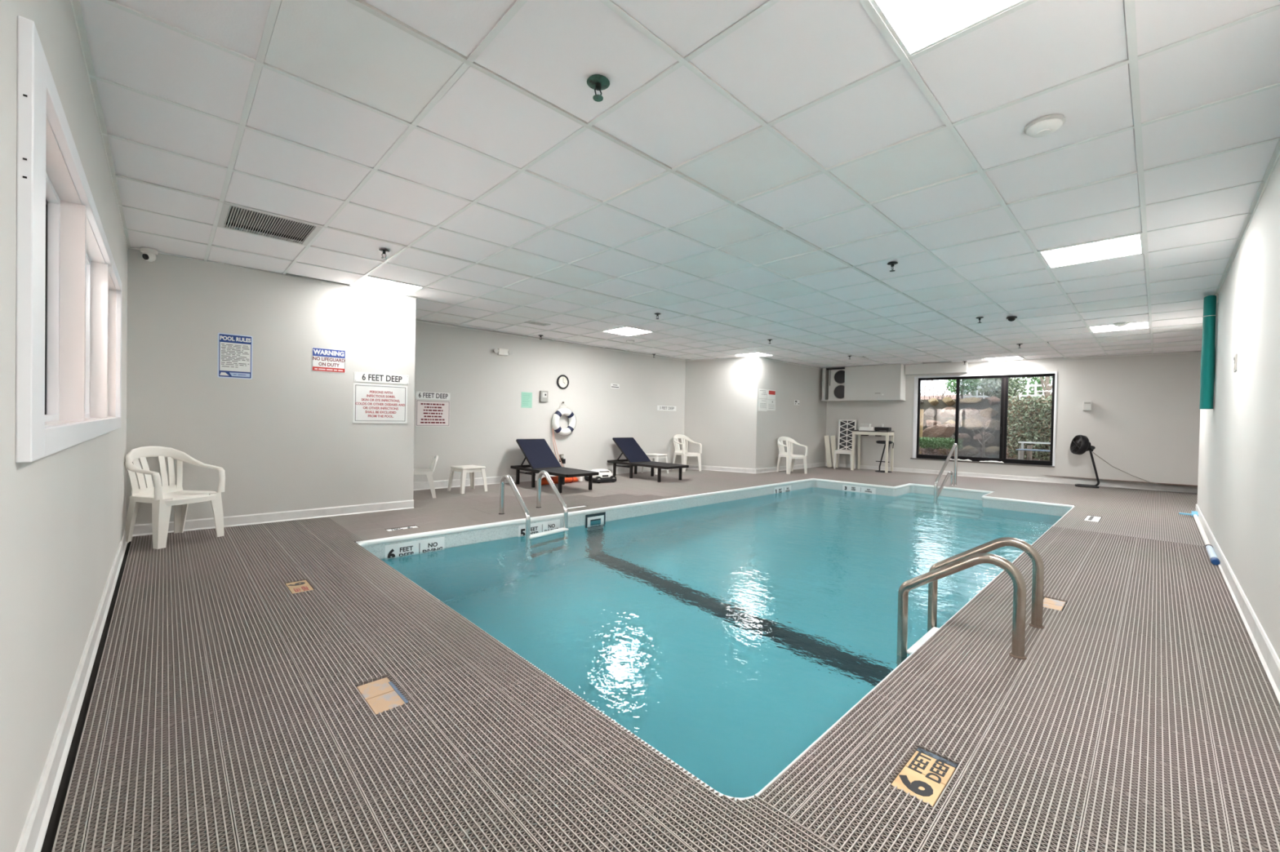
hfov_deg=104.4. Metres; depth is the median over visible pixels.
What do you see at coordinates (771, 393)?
paper
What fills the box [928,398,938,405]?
boulder
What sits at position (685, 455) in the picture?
armchair
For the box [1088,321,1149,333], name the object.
ceiling light
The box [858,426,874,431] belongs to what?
paper stack
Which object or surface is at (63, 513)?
wall
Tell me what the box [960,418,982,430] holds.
boulder
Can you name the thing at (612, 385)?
wall plate
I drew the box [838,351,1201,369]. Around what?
trim
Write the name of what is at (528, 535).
pool ladder
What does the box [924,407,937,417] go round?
boulder
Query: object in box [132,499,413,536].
baseboard
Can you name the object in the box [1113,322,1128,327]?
smoke detector
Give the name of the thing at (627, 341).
smoke detector
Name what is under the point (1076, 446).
grille
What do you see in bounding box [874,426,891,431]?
media box
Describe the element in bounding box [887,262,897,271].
sprinkler head
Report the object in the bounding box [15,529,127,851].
baseboard
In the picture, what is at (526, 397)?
notice sheet
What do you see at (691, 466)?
baseboard
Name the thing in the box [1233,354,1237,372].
wall switch
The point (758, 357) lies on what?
trim
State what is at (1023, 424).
shrub
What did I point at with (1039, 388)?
shrub
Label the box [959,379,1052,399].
picket fence
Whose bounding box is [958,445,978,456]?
boulder
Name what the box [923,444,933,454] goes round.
boulder
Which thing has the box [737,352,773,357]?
ceiling light
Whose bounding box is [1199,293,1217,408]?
pipe
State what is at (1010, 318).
dome
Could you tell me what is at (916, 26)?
ceiling light
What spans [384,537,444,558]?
plate
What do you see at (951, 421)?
boulder
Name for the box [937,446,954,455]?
boulder
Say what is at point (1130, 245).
ceiling light
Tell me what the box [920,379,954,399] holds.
shrub
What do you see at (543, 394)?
wall box
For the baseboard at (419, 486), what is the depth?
8.14 m
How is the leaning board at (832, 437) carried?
on the floor
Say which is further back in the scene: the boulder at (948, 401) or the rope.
the boulder at (948, 401)
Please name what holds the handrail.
on the floor
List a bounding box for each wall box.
[539,391,548,401]
[1082,401,1091,410]
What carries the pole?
on the floor
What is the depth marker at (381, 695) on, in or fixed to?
on the floor
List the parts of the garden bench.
leg, leg, seat, rail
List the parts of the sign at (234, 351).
text panel, footer panel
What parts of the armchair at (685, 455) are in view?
leg, arm post, leg, arm rail, leg, seat, leg, arm post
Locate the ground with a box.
[920,394,1197,486]
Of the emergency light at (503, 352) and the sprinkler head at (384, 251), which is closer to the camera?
the sprinkler head at (384, 251)
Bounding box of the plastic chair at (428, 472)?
[413,455,438,497]
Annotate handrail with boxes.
[933,443,957,501]
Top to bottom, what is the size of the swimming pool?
1.792 m
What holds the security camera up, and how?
attached to the ceiling
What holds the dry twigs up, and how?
on the ground
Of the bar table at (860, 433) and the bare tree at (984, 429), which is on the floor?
the bar table at (860, 433)
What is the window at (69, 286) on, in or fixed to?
in the wall at (63, 513)
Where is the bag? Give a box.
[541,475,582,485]
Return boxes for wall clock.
[556,374,568,389]
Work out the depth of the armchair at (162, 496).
4.26 m
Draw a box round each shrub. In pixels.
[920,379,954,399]
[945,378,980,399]
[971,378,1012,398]
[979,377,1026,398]
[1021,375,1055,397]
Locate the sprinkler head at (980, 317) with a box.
[976,316,983,323]
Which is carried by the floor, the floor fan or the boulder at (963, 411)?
the floor fan
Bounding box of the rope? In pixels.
[552,428,563,466]
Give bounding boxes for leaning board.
[824,435,831,467]
[830,435,838,467]
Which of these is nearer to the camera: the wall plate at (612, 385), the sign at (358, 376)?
the sign at (358, 376)
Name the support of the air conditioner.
attached to the wall at (1143, 420)
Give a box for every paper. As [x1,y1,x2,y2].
[758,388,767,411]
[767,389,775,410]
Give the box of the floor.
[40,466,1279,851]
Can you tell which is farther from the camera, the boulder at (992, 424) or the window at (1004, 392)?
the boulder at (992, 424)
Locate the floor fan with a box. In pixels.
[1070,435,1197,488]
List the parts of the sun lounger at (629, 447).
leg, backrest, leg, leg, frame, leg, leg, leg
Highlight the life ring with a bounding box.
[551,401,577,437]
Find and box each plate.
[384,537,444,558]
[518,520,559,535]
[610,383,619,388]
[773,485,791,493]
[794,400,799,405]
[842,484,875,494]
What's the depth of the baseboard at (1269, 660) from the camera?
2.76 m
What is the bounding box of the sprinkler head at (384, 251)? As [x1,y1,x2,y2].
[378,248,389,259]
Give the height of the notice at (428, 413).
0.395 m
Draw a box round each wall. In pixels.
[0,0,127,851]
[125,248,416,537]
[413,320,685,482]
[684,356,826,469]
[825,351,1200,493]
[1196,156,1279,659]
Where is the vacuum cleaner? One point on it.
(605, 475)
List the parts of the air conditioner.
casing, panel, panel, panel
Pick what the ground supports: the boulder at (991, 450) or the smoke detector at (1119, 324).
the boulder at (991, 450)
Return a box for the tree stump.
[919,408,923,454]
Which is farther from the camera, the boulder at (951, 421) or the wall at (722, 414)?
the boulder at (951, 421)
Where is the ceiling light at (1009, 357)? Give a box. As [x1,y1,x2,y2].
[983,356,1022,361]
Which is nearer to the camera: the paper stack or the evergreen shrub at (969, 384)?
the paper stack
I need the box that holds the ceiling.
[79,0,1279,368]
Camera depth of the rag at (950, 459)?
11.01 m
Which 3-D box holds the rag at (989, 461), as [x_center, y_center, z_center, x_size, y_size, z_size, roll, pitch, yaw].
[7.574,0.765,10.690,0.430,0.039,0.100,2,1,39]
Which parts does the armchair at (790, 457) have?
leg, arm post, leg, arm rail, leg, seat, leg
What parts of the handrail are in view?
rail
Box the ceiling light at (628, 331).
[604,327,651,336]
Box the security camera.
[140,247,158,262]
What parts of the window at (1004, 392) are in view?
sill, meeting rail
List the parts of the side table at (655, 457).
leg, leg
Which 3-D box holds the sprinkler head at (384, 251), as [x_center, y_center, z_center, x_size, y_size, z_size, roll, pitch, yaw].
[-2.175,-1.460,4.218,0.086,0.071,0.086,0,1,-44]
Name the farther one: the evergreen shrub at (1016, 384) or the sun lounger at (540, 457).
the evergreen shrub at (1016, 384)
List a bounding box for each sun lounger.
[510,439,599,493]
[607,437,688,482]
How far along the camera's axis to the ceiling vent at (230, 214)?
3.77 m
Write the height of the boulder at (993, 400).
0.254 m
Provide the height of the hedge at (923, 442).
0.585 m
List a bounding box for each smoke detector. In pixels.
[626,340,634,343]
[1023,114,1065,137]
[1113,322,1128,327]
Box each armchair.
[124,446,225,549]
[672,434,702,471]
[776,436,807,474]
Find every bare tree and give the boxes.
[926,381,960,399]
[966,412,999,457]
[1040,376,1052,399]
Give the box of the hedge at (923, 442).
[919,436,964,456]
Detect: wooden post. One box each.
[1019,445,1024,459]
[1026,445,1032,460]
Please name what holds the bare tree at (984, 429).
on the ground
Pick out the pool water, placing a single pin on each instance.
(728, 637)
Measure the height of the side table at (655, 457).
0.400 m
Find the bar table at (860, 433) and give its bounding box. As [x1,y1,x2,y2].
[851,430,893,472]
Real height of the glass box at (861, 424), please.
0.072 m
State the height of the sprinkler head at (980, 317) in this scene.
0.071 m
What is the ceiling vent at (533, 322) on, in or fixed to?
in the ceiling
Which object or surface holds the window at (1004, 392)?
in the wall at (1143, 420)
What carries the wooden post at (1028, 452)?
on the ground
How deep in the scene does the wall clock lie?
9.12 m
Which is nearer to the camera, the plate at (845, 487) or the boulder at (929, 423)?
the plate at (845, 487)
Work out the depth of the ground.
13.19 m
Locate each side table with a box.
[447,464,487,493]
[640,453,668,475]
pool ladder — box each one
[498,470,568,539]
[897,537,1044,659]
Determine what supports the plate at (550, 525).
attached to the swimming pool
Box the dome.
[1006,316,1017,321]
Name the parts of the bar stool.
stem, seat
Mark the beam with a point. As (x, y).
(943, 367)
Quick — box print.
[314,368,342,371]
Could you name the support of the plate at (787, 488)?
attached to the swimming pool
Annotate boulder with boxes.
[922,423,955,441]
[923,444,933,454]
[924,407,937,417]
[925,419,941,427]
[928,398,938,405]
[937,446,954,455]
[939,406,955,417]
[942,396,955,406]
[944,419,955,423]
[958,433,971,442]
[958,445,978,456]
[959,397,981,404]
[960,407,978,417]
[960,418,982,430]
[973,431,995,444]
[979,407,997,418]
[984,446,999,457]
[985,419,999,431]
[987,395,999,405]
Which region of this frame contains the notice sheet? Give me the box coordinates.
[520,391,532,408]
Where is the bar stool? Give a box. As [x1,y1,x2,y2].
[875,440,893,472]
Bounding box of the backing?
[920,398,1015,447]
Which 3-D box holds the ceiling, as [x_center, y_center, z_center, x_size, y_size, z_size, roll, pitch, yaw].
[2.758,-1.533,6.819,14.600,0.201,9.900,0,1,-44]
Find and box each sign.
[217,333,253,379]
[311,346,346,373]
[354,372,408,384]
[415,391,450,399]
[657,405,676,411]
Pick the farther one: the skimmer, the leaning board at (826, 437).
the leaning board at (826, 437)
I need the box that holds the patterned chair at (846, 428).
[833,419,856,470]
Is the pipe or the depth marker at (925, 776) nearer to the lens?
the depth marker at (925, 776)
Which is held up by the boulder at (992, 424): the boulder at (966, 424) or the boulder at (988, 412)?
the boulder at (988, 412)
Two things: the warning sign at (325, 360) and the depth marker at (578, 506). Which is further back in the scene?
the depth marker at (578, 506)
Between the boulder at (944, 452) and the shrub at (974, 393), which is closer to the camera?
the boulder at (944, 452)
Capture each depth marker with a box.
[285,580,313,594]
[356,677,408,714]
[386,526,417,531]
[567,506,586,508]
[891,746,957,806]
[1043,597,1065,610]
[1084,515,1101,522]
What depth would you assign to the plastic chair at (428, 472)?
6.68 m
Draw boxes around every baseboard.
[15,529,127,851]
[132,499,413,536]
[413,463,681,490]
[688,464,755,473]
[755,462,825,473]
[825,462,1197,493]
[1195,504,1279,703]
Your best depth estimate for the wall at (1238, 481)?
3.03 m
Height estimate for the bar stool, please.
0.735 m
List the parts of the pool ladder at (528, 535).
rail, rail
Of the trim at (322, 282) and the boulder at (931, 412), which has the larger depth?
the boulder at (931, 412)
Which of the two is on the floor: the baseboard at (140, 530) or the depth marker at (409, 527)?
the depth marker at (409, 527)
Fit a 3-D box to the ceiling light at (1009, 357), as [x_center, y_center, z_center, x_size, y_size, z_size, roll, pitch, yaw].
[7.500,-1.410,10.229,0.576,0.054,0.590,0,1,-44]
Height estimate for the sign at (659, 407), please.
0.110 m
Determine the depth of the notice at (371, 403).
5.66 m
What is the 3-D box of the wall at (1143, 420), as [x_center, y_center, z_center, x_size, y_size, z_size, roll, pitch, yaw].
[7.905,-0.122,10.557,7.770,2.711,0.220,2,1,40]
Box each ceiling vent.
[217,203,322,245]
[524,320,551,326]
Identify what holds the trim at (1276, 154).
attached to the wall at (1238, 481)
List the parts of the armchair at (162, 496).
leg, arm post, leg, arm rail, seat, leg, leg, arm post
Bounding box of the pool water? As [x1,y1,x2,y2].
[379,487,1062,797]
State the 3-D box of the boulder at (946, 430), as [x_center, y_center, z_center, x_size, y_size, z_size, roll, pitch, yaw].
[8.056,0.185,13.473,0.313,0.536,0.914,1,1,-41]
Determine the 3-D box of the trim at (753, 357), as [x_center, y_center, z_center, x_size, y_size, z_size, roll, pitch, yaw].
[1.794,-1.494,11.073,1.694,0.024,0.020,1,1,29]
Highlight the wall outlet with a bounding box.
[559,454,565,466]
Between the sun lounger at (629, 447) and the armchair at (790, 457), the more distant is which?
the armchair at (790, 457)
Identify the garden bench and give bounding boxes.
[1015,441,1050,459]
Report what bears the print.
on the warning sign at (325, 360)
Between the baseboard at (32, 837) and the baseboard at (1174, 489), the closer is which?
the baseboard at (32, 837)
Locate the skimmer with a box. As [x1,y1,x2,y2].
[585,511,605,524]
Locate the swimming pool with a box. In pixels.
[355,478,1074,801]
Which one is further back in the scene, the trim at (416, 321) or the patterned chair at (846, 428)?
the patterned chair at (846, 428)
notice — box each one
[352,383,407,423]
[415,400,449,426]
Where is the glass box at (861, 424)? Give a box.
[860,423,871,426]
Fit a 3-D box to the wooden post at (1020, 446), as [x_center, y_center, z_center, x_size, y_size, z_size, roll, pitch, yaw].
[9.079,0.728,11.795,0.100,0.545,0.100,0,1,-44]
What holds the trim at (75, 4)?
attached to the wall at (63, 513)
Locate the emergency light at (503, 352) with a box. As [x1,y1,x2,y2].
[493,347,512,355]
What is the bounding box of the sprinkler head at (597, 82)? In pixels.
[586,74,609,102]
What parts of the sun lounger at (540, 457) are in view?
leg, leg, backrest, frame, leg, leg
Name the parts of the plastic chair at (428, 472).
seat, leg, frame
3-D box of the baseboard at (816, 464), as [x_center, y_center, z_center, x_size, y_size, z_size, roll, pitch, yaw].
[3.671,0.985,11.819,3.235,0.100,0.022,0,1,-44]
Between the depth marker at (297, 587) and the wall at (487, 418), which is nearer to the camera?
the depth marker at (297, 587)
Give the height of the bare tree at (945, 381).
2.293 m
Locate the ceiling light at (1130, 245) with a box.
[1038,234,1143,268]
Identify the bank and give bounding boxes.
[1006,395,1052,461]
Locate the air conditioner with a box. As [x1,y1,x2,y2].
[820,364,906,401]
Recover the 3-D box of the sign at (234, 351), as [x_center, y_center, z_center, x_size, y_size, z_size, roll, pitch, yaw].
[-3.914,-0.673,4.800,0.262,0.425,0.006,0,1,-42]
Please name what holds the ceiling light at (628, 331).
attached to the ceiling
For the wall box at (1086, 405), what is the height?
0.180 m
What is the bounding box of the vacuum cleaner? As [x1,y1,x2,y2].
[584,469,616,483]
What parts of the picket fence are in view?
rail, rail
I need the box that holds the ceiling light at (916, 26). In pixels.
[868,0,1028,57]
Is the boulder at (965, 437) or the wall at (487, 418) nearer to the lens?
the wall at (487, 418)
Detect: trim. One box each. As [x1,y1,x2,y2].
[70,0,130,250]
[185,257,417,299]
[415,320,685,361]
[685,356,758,361]
[758,356,822,369]
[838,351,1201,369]
[1200,139,1279,327]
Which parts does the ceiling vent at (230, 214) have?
plate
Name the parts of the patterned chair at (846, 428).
leg, leg, seat, panel, frame, leg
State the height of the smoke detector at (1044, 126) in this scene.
0.045 m
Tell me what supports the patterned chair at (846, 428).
on the floor
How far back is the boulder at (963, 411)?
13.49 m
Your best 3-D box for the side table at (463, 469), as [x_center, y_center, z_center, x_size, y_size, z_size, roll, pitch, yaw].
[-2.561,0.783,7.378,0.414,0.370,0.414,2,1,42]
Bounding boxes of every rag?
[949,458,971,461]
[979,460,1003,462]
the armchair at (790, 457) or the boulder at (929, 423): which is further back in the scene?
the boulder at (929, 423)
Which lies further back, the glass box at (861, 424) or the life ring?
the glass box at (861, 424)
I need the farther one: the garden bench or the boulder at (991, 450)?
the boulder at (991, 450)
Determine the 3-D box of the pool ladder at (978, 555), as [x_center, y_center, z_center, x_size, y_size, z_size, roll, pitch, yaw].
[1.842,1.349,2.775,0.605,1.423,0.581,0,1,-44]
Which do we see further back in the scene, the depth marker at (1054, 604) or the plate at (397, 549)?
the plate at (397, 549)
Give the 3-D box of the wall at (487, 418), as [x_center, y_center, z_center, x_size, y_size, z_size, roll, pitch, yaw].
[-1.398,-0.288,9.272,6.593,2.711,0.140,0,1,-44]
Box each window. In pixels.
[15,15,122,462]
[910,371,1057,467]
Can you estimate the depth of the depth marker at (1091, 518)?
6.16 m
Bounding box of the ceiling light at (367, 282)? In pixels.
[351,276,423,295]
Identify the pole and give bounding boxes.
[1178,511,1219,564]
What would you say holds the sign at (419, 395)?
attached to the wall at (487, 418)
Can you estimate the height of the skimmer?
0.280 m
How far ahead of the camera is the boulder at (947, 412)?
13.80 m
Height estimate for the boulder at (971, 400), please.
0.204 m
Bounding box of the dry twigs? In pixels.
[919,445,999,457]
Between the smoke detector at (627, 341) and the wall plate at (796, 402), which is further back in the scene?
the wall plate at (796, 402)
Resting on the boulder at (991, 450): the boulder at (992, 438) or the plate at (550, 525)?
the boulder at (992, 438)
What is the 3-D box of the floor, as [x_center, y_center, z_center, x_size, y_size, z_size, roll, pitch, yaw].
[2.776,1.138,6.850,14.500,0.121,9.600,0,1,-44]
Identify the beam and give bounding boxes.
[905,361,968,375]
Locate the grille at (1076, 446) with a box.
[1070,435,1082,453]
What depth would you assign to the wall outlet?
9.12 m
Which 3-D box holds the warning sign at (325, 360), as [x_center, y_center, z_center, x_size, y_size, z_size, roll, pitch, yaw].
[-3.336,-0.704,5.323,0.312,0.250,0.007,0,1,-42]
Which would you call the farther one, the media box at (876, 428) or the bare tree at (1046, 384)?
the bare tree at (1046, 384)
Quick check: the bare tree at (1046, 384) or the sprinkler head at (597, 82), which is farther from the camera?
the bare tree at (1046, 384)
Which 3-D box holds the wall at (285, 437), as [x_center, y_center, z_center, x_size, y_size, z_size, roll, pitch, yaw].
[-4.177,-0.298,5.604,2.596,2.711,1.592,0,1,-44]
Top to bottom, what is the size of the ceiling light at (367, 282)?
0.054 m
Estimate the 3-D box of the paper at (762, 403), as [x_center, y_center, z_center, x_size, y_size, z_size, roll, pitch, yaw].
[2.687,-0.567,10.838,0.320,0.480,0.009,0,1,-44]

